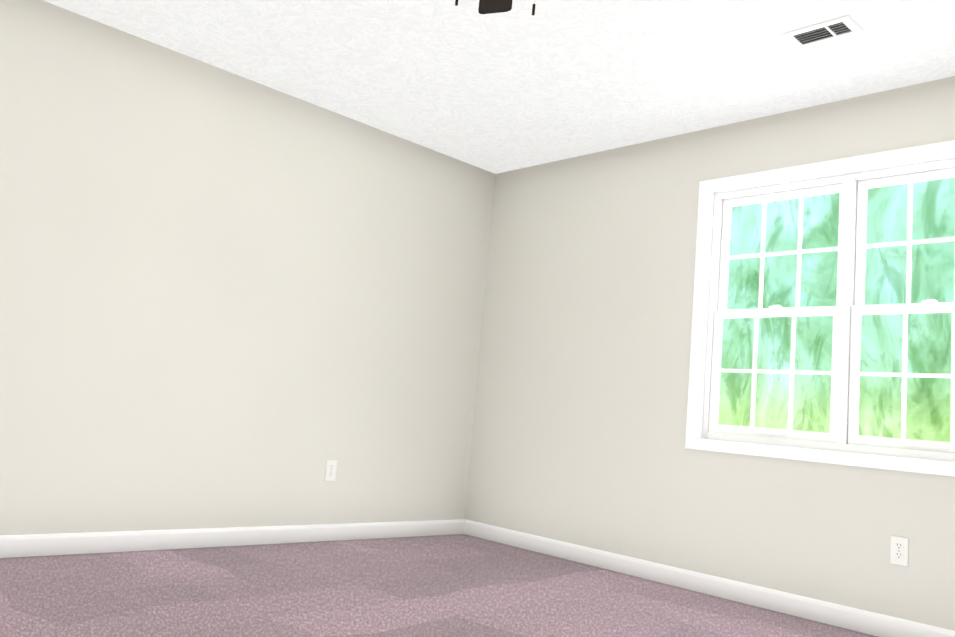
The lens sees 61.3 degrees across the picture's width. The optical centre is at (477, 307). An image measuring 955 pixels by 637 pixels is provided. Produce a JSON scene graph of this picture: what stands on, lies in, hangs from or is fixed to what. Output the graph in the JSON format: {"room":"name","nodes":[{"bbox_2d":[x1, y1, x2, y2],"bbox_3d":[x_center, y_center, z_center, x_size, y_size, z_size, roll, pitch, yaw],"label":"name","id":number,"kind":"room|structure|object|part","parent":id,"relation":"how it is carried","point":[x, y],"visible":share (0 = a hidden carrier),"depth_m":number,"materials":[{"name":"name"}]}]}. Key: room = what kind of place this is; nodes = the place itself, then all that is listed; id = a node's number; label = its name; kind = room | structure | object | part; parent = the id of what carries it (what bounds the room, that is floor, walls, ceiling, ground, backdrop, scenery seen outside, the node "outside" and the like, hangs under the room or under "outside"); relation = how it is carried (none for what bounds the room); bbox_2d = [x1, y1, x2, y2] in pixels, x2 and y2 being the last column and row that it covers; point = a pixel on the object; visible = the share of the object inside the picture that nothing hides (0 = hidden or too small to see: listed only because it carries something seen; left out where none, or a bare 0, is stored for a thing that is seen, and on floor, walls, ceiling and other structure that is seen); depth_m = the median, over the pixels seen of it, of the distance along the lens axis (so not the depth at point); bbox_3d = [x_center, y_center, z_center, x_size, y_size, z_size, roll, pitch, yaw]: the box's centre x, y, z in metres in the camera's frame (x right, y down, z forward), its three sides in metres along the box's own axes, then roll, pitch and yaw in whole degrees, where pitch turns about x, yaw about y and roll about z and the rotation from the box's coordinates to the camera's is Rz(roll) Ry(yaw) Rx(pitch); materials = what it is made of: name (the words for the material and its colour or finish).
{"room":"empty bedroom","nodes":[
{"label":"empty bedroom","id":0,"kind":"room"},
{"bbox_2d":[0,0,494,534],"bbox_3d":[-1.726,-0.086,3.870,4.750,2.440,0.140,12,-10,-43],"label":"wall","id":1,"kind":"structure","parent":0,"point":[230,300],"depth_m":4.13,"materials":[{"name":"paint"}]},
{"bbox_2d":[0,519,465,557],"bbox_3d":[-1.776,1.071,3.661,4.750,0.092,0.015,12,-10,-43],"label":"baseboard","id":2,"kind":"structure","parent":1,"relation":"attached to","point":[26,545],"depth_m":4.05,"materials":[{"name":"paint"}]},
{"bbox_2d":[325,460,336,480],"bbox_3d":[-0.833,0.929,4.585,0.070,0.115,0.008,12,-10,-43],"label":"electrical outlet","id":3,"kind":"object","parent":1,"relation":"attached to","point":[330,472],"visible":1,"depth_m":4.58,"materials":[{"name":"plastic"}]},
{"bbox_2d":[0,534,877,636],"bbox_3d":[-0.235,1.072,2.053,5.030,0.060,4.745,12,-10,-43],"label":"floor","id":4,"kind":"structure","parent":0,"point":[459,585],"depth_m":3.35,"materials":[{"name":"carpet"}]},
{"bbox_2d":[43,0,954,173],"bbox_3d":[-0.013,-1.416,2.383,5.030,0.100,4.745,12,-10,-43],"label":"ceiling","id":5,"kind":"structure","parent":0,"point":[518,85],"depth_m":3.75,"materials":[{"name":"white paint"}]},
{"bbox_2d":[455,0,535,14],"bbox_3d":[0.078,-1.091,2.213,1.098,0.570,1.086,12,-10,-43],"label":"fan","id":6,"kind":"object","parent":5,"relation":"hanging from","point":[491,6],"visible":1,"depth_m":2.76,"materials":[{"name":"black metal"}]},
{"bbox_3d":[0.065,-1.053,2.608,0.115,0.030,0.403,5,-8,-1],"label":"blade","id":7,"kind":"part","parent":6,"relation":"part of","materials":[{"name":"brown wood"}]},
{"bbox_2d":[781,15,864,49],"bbox_3d":[1.405,-1.114,3.286,0.168,0.011,0.272,12,-10,-43],"label":"ceiling vent","id":8,"kind":"object","parent":5,"relation":"in","point":[846,26],"visible":1,"depth_m":3.28,"materials":[{"name":"metal"}]},
{"bbox_2d":[465,76,954,630],"bbox_3d":[1.619,0.216,3.888,0.140,2.440,4.745,12,-10,-43],"label":"wall","id":9,"kind":"structure","parent":0,"point":[579,424],"depth_m":4.45,"materials":[{"name":"paint"}]},
{"bbox_2d":[464,520,954,636],"bbox_3d":[1.460,1.363,3.681,0.015,0.092,4.435,12,-10,-43],"label":"baseboard","id":10,"kind":"structure","parent":9,"relation":"attached to","point":[858,620],"depth_m":3.94,"materials":[{"name":"paint"}]},
{"bbox_2d":[685,140,954,476],"bbox_3d":[1.732,0.010,3.789,0.137,1.440,1.549,12,-10,-43],"label":"window","id":11,"kind":"structure","parent":9,"relation":"in","point":[850,181],"depth_m":3.84,"materials":[{"name":"paint"}]},
{"bbox_3d":[1.750,0.011,3.807,0.073,1.252,1.365,12,-10,-43],"label":"window sashes","id":12,"kind":"part","parent":11,"relation":"part of","materials":[{"name":"white plastic"}]},
{"bbox_2d":[696,153,954,462],"bbox_3d":[1.745,0.013,3.802,0.141,1.344,1.453,12,-10,-43],"label":"liner","id":13,"kind":"object","parent":9,"relation":"in","point":[707,293],"visible":0.41,"depth_m":4.22,"materials":[{"name":"paint"}]},
{"bbox_2d":[890,536,907,565],"bbox_3d":[1.788,1.034,3.418,0.008,0.115,0.070,12,-10,-43],"label":"electrical outlet","id":14,"kind":"object","parent":9,"relation":"attached to","point":[899,551],"visible":1,"depth_m":3.42,"materials":[{"name":"plastic"}]},
{"label":"outside","id":15,"kind":"structure","parent":0,"visible":0},
{"bbox_2d":[716,177,954,452],"bbox_3d":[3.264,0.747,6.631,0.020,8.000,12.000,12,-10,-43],"label":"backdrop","id":16,"kind":"structure","parent":15,"point":[927,205],"depth_m":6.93,"materials":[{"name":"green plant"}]}
]}

